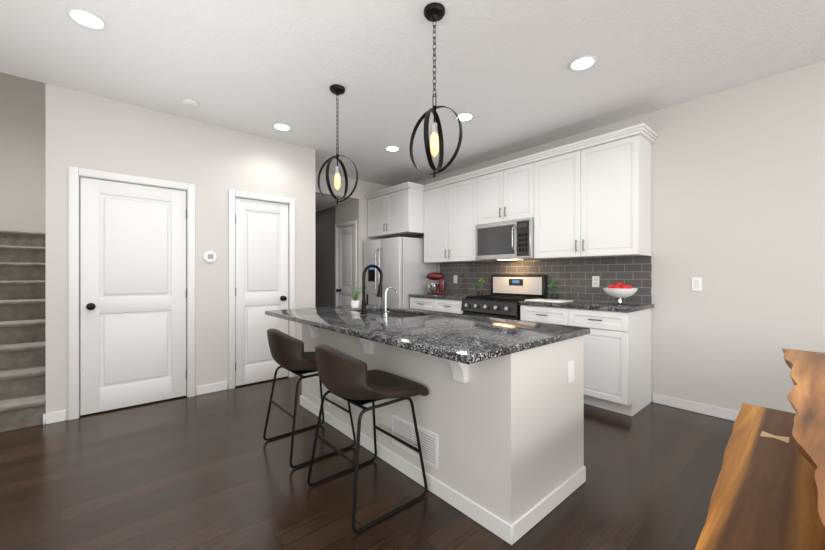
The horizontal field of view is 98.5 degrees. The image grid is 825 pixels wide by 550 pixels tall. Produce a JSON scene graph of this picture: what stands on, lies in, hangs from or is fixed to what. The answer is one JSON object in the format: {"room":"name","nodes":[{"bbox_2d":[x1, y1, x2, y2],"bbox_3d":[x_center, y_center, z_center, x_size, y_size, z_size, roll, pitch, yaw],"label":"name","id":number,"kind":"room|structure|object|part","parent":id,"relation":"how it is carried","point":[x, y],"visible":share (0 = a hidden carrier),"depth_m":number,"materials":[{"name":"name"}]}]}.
{"room":"kitchen","nodes":[
{"label":"kitchen","id":0,"kind":"room"},
{"bbox_2d":[0,72,315,419],"bbox_3d":[-2.943,-1.450,2.940,4.520,5.300,0.120,0,0,-41],"label":"wall","id":1,"kind":"structure","parent":0,"point":[46,129],"depth_m":3.61,"materials":[{"name":"grey paint"}]},
{"bbox_2d":[68,166,194,419],"bbox_3d":[-2.525,0.151,3.259,0.906,2.098,0.180,0,0,-41],"label":"door","id":2,"kind":"structure","parent":1,"relation":"in","point":[131,290],"depth_m":3.21,"materials":[{"name":"white wood"}]},
{"bbox_2d":[204,251,215,261],"bbox_3d":[-2.055,-0.185,3.610,0.112,0.112,0.030,0,0,-41],"label":"thermostat","id":3,"kind":"object","parent":1,"relation":"attached to","point":[209,256],"visible":0.98,"depth_m":3.60,"materials":[{"name":"white plastic"}]},
{"bbox_2d":[196,381,226,394],"bbox_3d":[-2.046,1.156,3.629,0.280,0.088,0.014,0,0,-41],"label":"baseboard","id":4,"kind":"structure","parent":1,"relation":"attached to","point":[210,388],"depth_m":3.62,"materials":[{"name":"white wood"}]},
{"bbox_2d":[229,189,294,388],"bbox_3d":[-1.683,0.151,3.989,0.716,2.098,0.180,0,0,-41],"label":"door","id":5,"kind":"structure","parent":1,"relation":"in","point":[261,254],"depth_m":3.94,"materials":[{"name":"white wood"}]},
{"bbox_2d":[316,193,359,306],"bbox_3d":[-1.968,-0.055,7.098,0.100,2.510,3.210,0,0,-41],"label":"wall","id":6,"kind":"structure","parent":0,"point":[326,219],"depth_m":6.50,"materials":[{"name":"grey paint"}]},
{"bbox_2d":[335,220,356,305],"bbox_3d":[-1.117,0.151,6.082,0.180,2.098,0.706,0,0,-41],"label":"door","id":7,"kind":"structure","parent":6,"relation":"in","point":[345,255],"depth_m":6.10,"materials":[{"name":"white wood"}]},
{"bbox_2d":[0,376,734,549],"bbox_3d":[-1.199,1.230,2.347,6.840,0.060,11.400,0,0,-41],"label":"floor","id":8,"kind":"structure","parent":0,"point":[212,471],"depth_m":2.02,"materials":[{"name":"brown wood"}]},
{"bbox_2d":[0,230,45,431],"bbox_3d":[-4.460,0.344,3.774,1.074,1.712,3.366,0,0,-41],"label":"stairs","id":9,"kind":"structure","parent":8,"relation":"on","point":[22,329],"depth_m":3.32,"materials":[{"name":"carpet"}]},
{"bbox_2d":[263,328,355,467],"bbox_3d":[-0.739,0.778,2.514,0.541,0.843,0.501,0,0,-41],"label":"stool","id":10,"kind":"object","parent":8,"relation":"on","point":[288,353],"visible":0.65,"depth_m":2.30,"materials":[{"name":"black metal"}]},
{"bbox_3d":[-0.740,0.509,2.513,0.545,0.316,0.508,0,0,-41],"label":"seat","id":11,"kind":"part","parent":10,"relation":"part of","materials":[{"name":"leather"}]},
{"bbox_2d":[307,344,428,532],"bbox_3d":[-0.261,0.778,1.962,0.541,0.843,0.501,0,0,-41],"label":"stool","id":12,"kind":"object","parent":8,"relation":"on","point":[352,380],"visible":1,"depth_m":1.78,"materials":[{"name":"black metal"}]},
{"bbox_3d":[-0.262,0.509,1.961,0.545,0.316,0.508,0,0,-41],"label":"seat","id":13,"kind":"part","parent":12,"relation":"part of","materials":[{"name":"leather"}]},
{"bbox_2d":[364,237,435,307],"bbox_3d":[-0.237,0.328,5.592,0.796,1.745,0.925,0,0,-41],"label":"fridge","id":14,"kind":"object","parent":8,"relation":"on","point":[402,265],"visible":0.38,"depth_m":5.24,"materials":[{"name":"grey metal"}]},
{"bbox_2d":[410,299,462,313],"bbox_3d":[0.521,0.756,4.892,0.618,0.888,0.995,0,0,-41],"label":"base cabinet","id":15,"kind":"object","parent":8,"relation":"on","point":[440,305],"depth_m":4.63,"materials":[{"name":"white wood"}]},
{"bbox_2d":[409,291,476,298],"bbox_3d":[0.518,0.292,4.887,0.632,0.037,1.008,0,0,-41],"label":"countertop","id":16,"kind":"structure","parent":15,"relation":"on","point":[431,296],"depth_m":4.73,"materials":[{"name":"grey stone"}]},
{"bbox_2d":[426,272,444,293],"bbox_3d":[0.331,0.116,5.107,0.277,0.312,0.159,0,0,1],"label":"mixer","id":17,"kind":"object","parent":16,"relation":"on","point":[433,287],"visible":0.98,"depth_m":5.06,"materials":[{"name":"red metal"}]},
{"bbox_2d":[475,278,484,294],"bbox_3d":[0.893,0.157,4.656,0.107,0.230,0.111,0,0,-41],"label":"plant","id":18,"kind":"object","parent":16,"relation":"on","point":[479,292],"visible":0.98,"depth_m":4.64,"materials":[{"name":"green plant"}]},
{"bbox_2d":[289,320,585,544],"bbox_3d":[-0.067,0.772,2.630,0.964,0.855,2.262,0,0,-41],"label":"kitchen island","id":19,"kind":"object","parent":8,"relation":"on","point":[499,410],"depth_m":1.84,"materials":[{"name":"grey paint"}]},
{"bbox_2d":[265,304,589,363],"bbox_3d":[-0.122,0.327,2.581,1.095,0.034,2.288,0,0,-41],"label":"island countertop","id":20,"kind":"structure","parent":19,"relation":"on","point":[459,338],"depth_m":2.02,"materials":[{"name":"grey stone"}]},
{"bbox_2d":[349,281,368,307],"bbox_3d":[-0.506,0.182,3.343,0.176,0.253,0.349,0,0,-41],"label":"potted plant","id":21,"kind":"object","parent":20,"relation":"on","point":[354,302],"visible":0.96,"depth_m":3.32,"materials":[{"name":"white"}]},
{"bbox_2d":[360,264,382,313],"bbox_3d":[-0.314,0.111,2.847,0.210,0.395,0.100,0,0,-41],"label":"faucet","id":22,"kind":"object","parent":20,"relation":"on","point":[365,302],"visible":1,"depth_m":2.81,"materials":[{"name":"black metal"}]},
{"bbox_2d":[383,286,396,317],"bbox_3d":[-0.156,0.196,2.613,0.122,0.225,0.059,0,0,-41],"label":"tap","id":23,"kind":"object","parent":20,"relation":"on","point":[385,314],"visible":1,"depth_m":2.59,"materials":[{"name":"silver metal"}]},
{"bbox_2d":[461,275,547,320],"bbox_3d":[1.058,0.598,4.183,0.710,1.205,0.752,0,0,-41],"label":"range","id":24,"kind":"object","parent":8,"relation":"on","point":[507,295],"visible":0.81,"depth_m":4.15,"materials":[{"name":"black"}]},
{"bbox_2d":[519,303,650,415],"bbox_3d":[1.693,0.756,3.539,0.618,0.888,1.015,0,0,-41],"label":"base cabinet","id":25,"kind":"object","parent":8,"relation":"on","point":[617,347],"depth_m":3.12,"materials":[{"name":"white wood"}]},
{"bbox_2d":[519,299,652,310],"bbox_3d":[1.692,0.292,3.532,0.632,0.037,1.050,0,0,-41],"label":"countertop","id":26,"kind":"structure","parent":25,"relation":"on","point":[581,304],"depth_m":3.29,"materials":[{"name":"grey stone"}]},
{"bbox_2d":[525,299,572,302],"bbox_3d":[1.409,0.265,3.673,0.280,0.013,0.390,0,0,-41],"label":"cutting board","id":27,"kind":"object","parent":26,"relation":"on","point":[550,300],"visible":0.94,"depth_m":3.60,"materials":[{"name":"white"}]},
{"bbox_2d":[548,279,558,299],"bbox_3d":[1.543,0.156,3.888,0.099,0.231,0.123,0,0,-41],"label":"plant","id":28,"kind":"object","parent":26,"relation":"on","point":[553,295],"visible":1,"depth_m":3.87,"materials":[{"name":"green plant"}]},
{"bbox_2d":[602,282,637,304],"bbox_3d":[1.916,0.168,3.286,0.284,0.206,0.284,0,0,-41],"label":"fruit bowl","id":29,"kind":"object","parent":26,"relation":"on","point":[619,291],"visible":1,"depth_m":3.21,"materials":[{"name":"white ceramic"}]},
{"bbox_2d":[695,403,824,549],"bbox_3d":[1.231,0.974,1.190,2.200,0.460,0.429,0,0,-41],"label":"bench","id":30,"kind":"object","parent":8,"relation":"on","point":[764,496],"visible":0.98,"depth_m":1.21,"materials":[{"name":"brown wood"}]},
{"bbox_2d":[782,348,824,525],"bbox_3d":[1.498,0.821,0.813,2.750,0.771,1.050,0,0,-41],"label":"table","id":31,"kind":"object","parent":8,"relation":"on","point":[806,396],"visible":1,"depth_m":1.17,"materials":[{"name":"brown wood"}]},
{"bbox_2d":[0,0,824,211],"bbox_3d":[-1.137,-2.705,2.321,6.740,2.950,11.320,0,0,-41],"label":"ceiling","id":32,"kind":"structure","parent":0,"point":[509,79],"depth_m":2.56,"materials":[{"name":"white paint"}]},
{"bbox_2d":[65,7,107,29],"bbox_3d":[-1.952,-1.534,2.131,0.188,0.011,0.188,0,0,-41],"label":"recessed light","id":33,"kind":"object","parent":32,"relation":"in","point":[86,18],"visible":1,"depth_m":2.12,"materials":[{"name":"white plastic"}]},
{"bbox_2d":[181,98,197,107],"bbox_3d":[-1.978,-1.520,3.154,0.132,0.038,0.132,0,0,-41],"label":"smoke detector","id":34,"kind":"object","parent":32,"relation":"attached to","point":[189,103],"visible":1,"depth_m":3.12,"materials":[{"name":"white plastic"}]},
{"bbox_2d":[272,123,291,130],"bbox_3d":[-1.352,-1.534,3.683,0.188,0.011,0.188,0,0,-41],"label":"recessed light","id":35,"kind":"object","parent":32,"relation":"in","point":[282,126],"visible":1,"depth_m":3.67,"materials":[{"name":"white plastic"}]},
{"bbox_2d":[318,84,357,204],"bbox_3d":[-0.619,-1.059,2.929,0.294,0.962,0.354,0,0,-41],"label":"pendant light","id":36,"kind":"object","parent":32,"relation":"hanging from","point":[337,89],"visible":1,"depth_m":2.92,"materials":[{"name":"black metal"}]},
{"bbox_2d":[385,146,399,151],"bbox_3d":[-0.243,-1.534,4.313,0.188,0.011,0.188,0,0,-41],"label":"recessed light","id":37,"kind":"object","parent":32,"relation":"in","point":[392,148],"visible":1,"depth_m":4.30,"materials":[{"name":"white"}]},
{"bbox_2d":[409,2,462,177],"bbox_3d":[0.128,-1.053,2.067,0.302,0.974,0.383,0,0,-41],"label":"pendant light","id":38,"kind":"object","parent":32,"relation":"hanging from","point":[434,11],"visible":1,"depth_m":2.05,"materials":[{"name":"black metal"}]},
{"bbox_2d":[455,112,473,121],"bbox_3d":[0.503,-1.534,3.451,0.188,0.011,0.188,0,0,-41],"label":"recessed light","id":39,"kind":"object","parent":32,"relation":"in","point":[465,116],"visible":0.77,"depth_m":3.43,"materials":[{"name":"white plastic"}]},
{"bbox_2d":[569,55,596,70],"bbox_3d":[1.235,-1.534,2.576,0.188,0.011,0.188,0,0,-41],"label":"recessed light","id":40,"kind":"object","parent":32,"relation":"in","point":[581,63],"visible":1,"depth_m":2.57,"materials":[{"name":"white"}]},
{"bbox_2d":[416,61,824,413],"bbox_3d":[2.392,-0.170,3.302,0.120,2.740,8.180,0,0,-41],"label":"wall","id":41,"kind":"structure","parent":0,"point":[738,201],"depth_m":2.91,"materials":[{"name":"grey paint"}]},
{"bbox_2d":[367,187,424,238],"bbox_3d":[-0.156,-0.943,5.659,0.638,0.645,1.040,0,0,-41],"label":"upper cabinet","id":42,"kind":"object","parent":41,"relation":"attached to","point":[399,212],"depth_m":5.29,"materials":[{"name":"white wood"}]},
{"bbox_2d":[421,171,496,262],"bbox_3d":[0.641,-0.723,4.961,0.348,1.085,1.048,0,0,-41],"label":"upper cabinet","id":43,"kind":"object","parent":41,"relation":"attached to","point":[453,208],"depth_m":4.81,"materials":[{"name":"white wood"}]},
{"bbox_2d":[481,159,532,223],"bbox_3d":[1.206,-0.948,4.308,0.348,0.635,0.785,0,0,-41],"label":"upper cabinet","id":44,"kind":"object","parent":41,"relation":"attached to","point":[506,192],"depth_m":4.15,"materials":[{"name":"white wood"}]},
{"bbox_2d":[476,218,536,260],"bbox_3d":[1.162,-0.405,4.270,0.456,0.442,0.757,0,0,-41],"label":"microwave","id":45,"kind":"object","parent":44,"relation":"attached to","point":[506,240],"visible":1,"depth_m":4.11,"materials":[{"name":"silver metal"}]},
{"bbox_2d":[533,131,652,258],"bbox_3d":[1.778,-0.723,3.648,0.348,1.085,1.069,0,0,-41],"label":"upper cabinet","id":46,"kind":"object","parent":41,"relation":"attached to","point":[585,204],"depth_m":3.41,"materials":[{"name":"white wood"}]},
{"bbox_2d":[592,276,598,286],"bbox_3d":[1.922,0.070,3.727,0.008,0.116,0.072,0,0,-41],"label":"electrical outlet","id":47,"kind":"object","parent":41,"relation":"attached to","point":[595,281],"visible":1,"depth_m":3.73,"materials":[{"name":"white plastic"}]},
{"bbox_2d":[653,393,738,420],"bbox_3d":[3.591,1.156,1.812,0.017,0.088,4.058,0,0,-41],"label":"baseboard","id":48,"kind":"structure","parent":41,"relation":"attached to","point":[687,405],"depth_m":3.09,"materials":[{"name":"white wood"}]},
{"bbox_2d":[692,278,701,290],"bbox_3d":[2.481,0.080,3.100,0.008,0.116,0.072,0,0,-41],"label":"light switch","id":49,"kind":"object","parent":41,"relation":"attached to","point":[696,284],"visible":1,"depth_m":3.10,"materials":[{"name":"white plastic"}]}
]}

